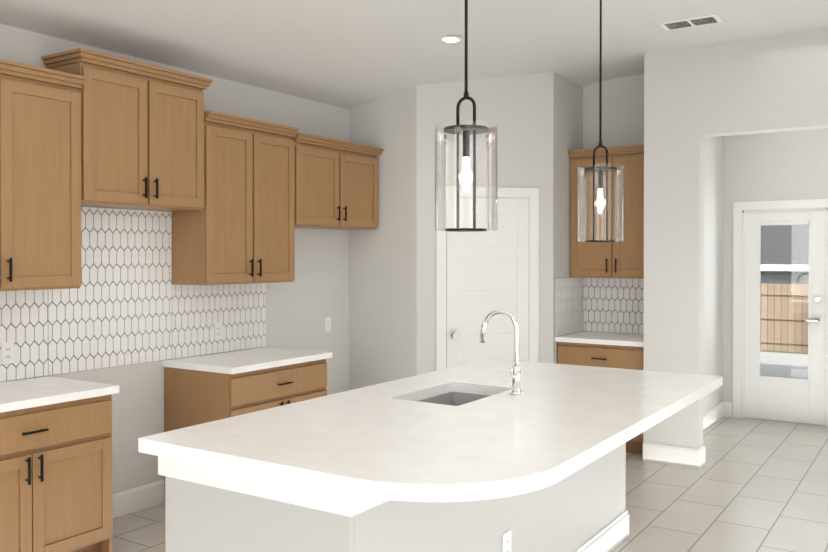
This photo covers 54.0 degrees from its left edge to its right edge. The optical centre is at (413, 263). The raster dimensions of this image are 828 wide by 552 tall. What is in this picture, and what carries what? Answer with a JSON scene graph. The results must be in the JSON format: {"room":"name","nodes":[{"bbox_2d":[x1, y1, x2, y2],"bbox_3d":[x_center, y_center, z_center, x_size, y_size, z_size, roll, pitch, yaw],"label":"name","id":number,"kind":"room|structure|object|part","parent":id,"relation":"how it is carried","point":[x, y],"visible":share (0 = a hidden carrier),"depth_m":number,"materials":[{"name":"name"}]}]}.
{"room":"kitchen","nodes":[
{"label":"kitchen","id":0,"kind":"room"},
{"bbox_2d":[0,24,348,493],"bbox_3d":[-2.283,-0.093,4.495,0.200,3.320,12.300,0,1,33],"label":"wall","id":1,"kind":"structure","parent":0,"point":[307,301],"depth_m":6.16,"materials":[{"name":"paint"}]},
{"bbox_2d":[1,342,13,363],"bbox_3d":[-2.206,0.488,4.414,0.007,0.116,0.072,0,1,33],"label":"outlet","id":2,"kind":"object","parent":1,"relation":"attached to","point":[7,352],"visible":1,"depth_m":4.41,"materials":[{"name":"white plastic"}]},
{"bbox_2d":[0,67,83,290],"bbox_3d":[-2.218,-0.414,4.105,0.326,1.108,0.993,0,1,33],"label":"upper cabinet","id":3,"kind":"object","parent":1,"relation":"attached to","point":[40,178],"depth_m":4.23,"materials":[{"name":"brown wood"}]},
{"bbox_2d":[41,48,212,210],"bbox_3d":[-1.690,-0.751,4.881,0.362,0.830,0.952,0,1,33],"label":"upper cabinet","id":4,"kind":"object","parent":1,"relation":"attached to","point":[142,136],"visible":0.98,"depth_m":4.75,"materials":[{"name":"brown wood"}]},
{"bbox_2d":[0,206,265,381],"bbox_3d":[-1.997,0.152,4.747,0.006,0.974,3.230,0,1,33],"label":"backsplash","id":5,"kind":"structure","parent":1,"relation":"attached to","point":[127,302],"depth_m":5.04,"materials":[{"name":"tile"}]},
{"bbox_2d":[112,480,164,518],"bbox_3d":[-1.856,1.491,4.967,0.016,0.145,0.815,0,1,33],"label":"baseboard","id":6,"kind":"structure","parent":1,"relation":"attached to","point":[125,502],"depth_m":5.13,"materials":[{"name":"white wood"}]},
{"bbox_2d":[214,323,221,339],"bbox_3d":[-1.371,0.477,5.696,0.007,0.116,0.072,0,1,33],"label":"outlet","id":7,"kind":"object","parent":1,"relation":"attached to","point":[217,331],"visible":1,"depth_m":5.69,"materials":[{"name":"white plastic"}]},
{"bbox_2d":[171,110,298,284],"bbox_3d":[-1.215,-0.417,5.614,0.362,1.110,0.855,0,1,33],"label":"upper cabinet","id":8,"kind":"object","parent":1,"relation":"attached to","point":[239,228],"visible":0.92,"depth_m":5.44,"materials":[{"name":"brown wood"}]},
{"bbox_2d":[325,317,330,331],"bbox_3d":[-0.712,0.509,6.723,0.007,0.116,0.072,0,1,33],"label":"electrical outlet","id":9,"kind":"object","parent":1,"relation":"attached to","point":[327,324],"visible":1,"depth_m":6.72,"materials":[{"name":"white plastic"}]},
{"bbox_2d":[293,133,383,229],"bbox_3d":[-0.688,-0.614,6.421,0.362,0.670,1.066,0,1,33],"label":"upper cabinet","id":10,"kind":"object","parent":1,"relation":"attached to","point":[336,184],"visible":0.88,"depth_m":6.28,"materials":[{"name":"brown wood"}]},
{"bbox_2d":[0,0,827,109],"bbox_3d":[-0.147,-1.546,3.092,5.500,0.650,12.300,0,1,33],"label":"ceiling","id":11,"kind":"structure","parent":0,"point":[348,54],"depth_m":5.39,"materials":[{"name":"paint"}]},
{"bbox_2d":[441,36,461,42],"bbox_3d":[0.253,-1.563,5.684,0.170,0.010,0.170,0,1,33],"label":"recessed light","id":12,"kind":"object","parent":11,"relation":"in","point":[452,39],"visible":0.85,"depth_m":5.66,"materials":[{"name":"white plastic"}]},
{"bbox_2d":[435,0,496,231],"bbox_3d":[0.198,-0.867,3.076,0.236,1.492,0.236,0,1,33],"label":"pendant light","id":13,"kind":"object","parent":11,"relation":"hanging from","point":[466,132],"visible":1,"depth_m":3.10,"materials":[{"name":"clear glass"}]},
{"bbox_2d":[577,0,622,241],"bbox_3d":[0.983,-0.867,4.283,0.236,1.512,0.236,0,1,33],"label":"pendant light","id":14,"kind":"object","parent":11,"relation":"hanging from","point":[582,211],"visible":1,"depth_m":4.30,"materials":[{"name":"clear glass"}]},
{"bbox_2d":[659,14,722,30],"bbox_3d":[1.875,-1.627,5.498,0.380,0.012,0.180,0,1,33],"label":"ceiling vent","id":15,"kind":"object","parent":11,"relation":"in","point":[693,22],"visible":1,"depth_m":5.48,"materials":[{"name":"white metal"}]},
{"bbox_2d":[349,72,582,389],"bbox_3d":[0.530,-0.115,7.240,1.520,3.320,1.650,0,1,33],"label":"wall","id":16,"kind":"structure","parent":0,"point":[536,119],"depth_m":6.75,"materials":[{"name":"paint"}]},
{"bbox_2d":[436,186,538,370],"bbox_3d":[0.610,0.462,6.706,0.633,2.175,0.633,0,1,33],"label":"door","id":17,"kind":"structure","parent":16,"relation":"attached to","point":[481,276],"depth_m":6.70,"materials":[{"name":"white wood"}]},
{"bbox_3d":[0.334,0.590,6.611,0.083,0.060,0.083,0,1,33],"label":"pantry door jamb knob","id":18,"kind":"part","parent":17,"relation":"part of","materials":[{"name":"silver metal"}]},
{"bbox_2d":[555,277,582,336],"bbox_3d":[1.361,0.373,7.120,0.006,0.494,0.630,0,1,33],"label":"backsplash","id":19,"kind":"structure","parent":16,"relation":"attached to","point":[568,305],"depth_m":7.10,"materials":[{"name":"tile"}]},
{"bbox_2d":[112,417,827,551],"bbox_3d":[-0.147,1.638,3.118,5.500,0.120,12.300,0,1,33],"label":"floor","id":20,"kind":"structure","parent":0,"point":[755,485],"depth_m":5.34,"materials":[{"name":"grey tile"}]},
{"bbox_2d":[0,396,112,551],"bbox_3d":[-2.105,1.128,4.037,0.606,0.884,0.990,0,1,33],"label":"base cabinet","id":21,"kind":"object","parent":20,"relation":"on","point":[55,464],"depth_m":4.02,"materials":[{"name":"brown wood"}]},
{"bbox_2d":[0,376,118,411],"bbox_3d":[-2.218,0.668,3.832,0.636,0.040,1.474,0,1,33],"label":"countertop","id":22,"kind":"structure","parent":21,"relation":"on","point":[38,392],"depth_m":4.12,"materials":[{"name":"white stone"}]},
{"bbox_2d":[162,347,331,481],"bbox_3d":[-1.108,1.096,5.536,0.639,0.925,0.974,0,1,33],"label":"base cabinet","id":23,"kind":"object","parent":20,"relation":"on","point":[201,389],"visible":0.35,"depth_m":5.24,"materials":[{"name":"brown wood"}]},
{"bbox_2d":[158,441,628,551],"bbox_3d":[0.154,1.121,3.801,0.881,0.904,2.616,0,1,33],"label":"kitchen island","id":24,"kind":"object","parent":20,"relation":"on","point":[207,510],"depth_m":2.85,"materials":[{"name":"white paint"}]},
{"bbox_2d":[138,393,633,524],"bbox_3d":[-0.078,0.650,3.005,1.410,0.050,1.160,0,1,33],"label":"island countertop","id":25,"kind":"structure","parent":24,"relation":"on","point":[462,461],"depth_m":2.82,"materials":[{"name":"white stone"}]},
{"bbox_2d":[502,529,511,551],"bbox_3d":[0.387,1.176,3.375,0.007,0.116,0.072,0,1,33],"label":"outlet","id":26,"kind":"object","parent":24,"relation":"attached to","point":[506,533],"depth_m":3.37,"materials":[{"name":"white plastic"}]},
{"bbox_2d":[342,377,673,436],"bbox_3d":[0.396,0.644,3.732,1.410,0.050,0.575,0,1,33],"label":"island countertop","id":27,"kind":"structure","parent":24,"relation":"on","point":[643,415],"depth_m":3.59,"materials":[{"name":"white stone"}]},
{"bbox_2d":[414,389,489,404],"bbox_3d":[0.193,0.763,3.865,0.389,0.214,0.599,0,1,33],"label":"sink","id":28,"kind":"object","parent":27,"relation":"in","point":[448,396],"depth_m":4.15,"materials":[{"name":"grey metal"}]},
{"bbox_2d":[479,309,525,392],"bbox_3d":[0.399,0.419,3.855,0.225,0.397,0.107,0,1,33],"label":"faucet","id":29,"kind":"object","parent":27,"relation":"on","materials":[{"name":"silver metal"}]},
{"bbox_2d":[555,331,643,453],"bbox_3d":[1.686,1.085,6.917,0.770,0.925,0.639,0,1,33],"label":"base cabinet","id":30,"kind":"object","parent":20,"relation":"on","point":[607,349],"visible":0.23,"depth_m":6.68,"materials":[{"name":"brown wood"}]},
{"bbox_2d":[583,74,643,333],"bbox_3d":[1.903,-0.115,7.240,0.780,3.320,0.150,0,1,33],"label":"wall","id":31,"kind":"structure","parent":0,"point":[622,111],"depth_m":7.21,"materials":[{"name":"paint"}]},
{"bbox_2d":[568,144,643,278],"bbox_3d":[1.762,-0.429,7.021,0.770,1.110,0.362,0,1,33],"label":"upper cabinet","id":32,"kind":"object","parent":31,"relation":"attached to","point":[624,258],"visible":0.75,"depth_m":6.91,"materials":[{"name":"brown wood"}]},
{"bbox_2d":[583,278,643,333],"bbox_3d":[1.860,0.372,7.178,0.770,0.494,0.006,0,1,33],"label":"backsplash","id":33,"kind":"structure","parent":31,"relation":"attached to","point":[614,305],"depth_m":7.23,"materials":[{"name":"tile"}]},
{"bbox_2d":[643,29,827,448],"bbox_3d":[2.890,-0.103,5.751,2.500,3.320,0.150,0,1,33],"label":"wall","id":34,"kind":"structure","parent":0,"point":[700,102],"depth_m":6.12,"materials":[{"name":"paint"}]},
{"bbox_2d":[643,442,700,468],"bbox_3d":[1.980,1.480,6.257,0.436,0.145,0.016,0,1,33],"label":"baseboard","id":35,"kind":"structure","parent":34,"relation":"attached to","point":[672,455],"depth_m":6.25,"materials":[{"name":"white wood"}]},
{"bbox_2d":[699,445,704,467],"bbox_3d":[2.201,1.481,6.212,0.016,0.145,0.150,0,1,33],"label":"baseboard","id":36,"kind":"structure","parent":34,"relation":"attached to","point":[702,459],"depth_m":6.20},
{"bbox_2d":[703,402,723,431],"bbox_3d":[2.550,1.472,7.298,0.016,0.145,2.050,0,1,33],"label":"baseboard","id":37,"kind":"structure","parent":34,"relation":"attached to","point":[714,415],"depth_m":7.76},
{"bbox_2d":[723,128,827,403],"bbox_3d":[4.308,-0.117,7.452,2.780,3.320,0.150,0,1,33],"label":"wall","id":38,"kind":"structure","parent":0,"point":[782,165],"depth_m":7.94,"materials":[{"name":"paint"}]},
{"bbox_2d":[724,402,731,416],"bbox_3d":[3.136,1.465,8.130,0.090,0.145,0.016,0,1,33],"label":"baseboard","id":39,"kind":"structure","parent":38,"relation":"attached to","point":[727,409],"depth_m":8.12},
{"bbox_2d":[732,199,827,426],"bbox_3d":[3.603,0.467,7.895,0.930,2.145,0.185,0,1,33],"label":"door","id":40,"kind":"structure","parent":38,"relation":"attached to","point":[757,395],"depth_m":7.90,"materials":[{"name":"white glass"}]},
{"label":"outside","id":41,"kind":"structure","parent":0,"visible":0},
{"bbox_2d":[760,352,807,378],"bbox_3d":[6.241,1.621,10.086,24.000,0.120,6.350,0,1,33],"label":"ground","id":42,"kind":"structure","parent":41,"point":[784,366],"depth_m":12.25,"materials":[{"name":"concrete"}]},
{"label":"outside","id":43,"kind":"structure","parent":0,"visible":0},
{"bbox_2d":[760,350,806,353],"bbox_3d":[17.953,2.829,26.247,30.000,2.720,33.500,0,1,33],"label":"lawn","id":44,"kind":"structure","parent":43,"point":[782,352],"depth_m":16.92,"materials":[{"name":"green plant"}]},
{"bbox_2d":[760,283,807,352],"bbox_3d":[11.246,1.234,15.935,30.000,1.520,0.120,0,1,33],"label":"fence","id":45,"kind":"object","parent":44,"relation":"on","point":[773,302],"depth_m":17.96,"materials":[{"name":"brown wood"}]},
{"bbox_2d":[761,225,808,283],"bbox_3d":[15.330,0.782,24.036,11.800,4.050,8.040,0,1,33],"label":"house","id":46,"kind":"structure","parent":44,"relation":"on","point":[768,253],"depth_m":23.57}
]}

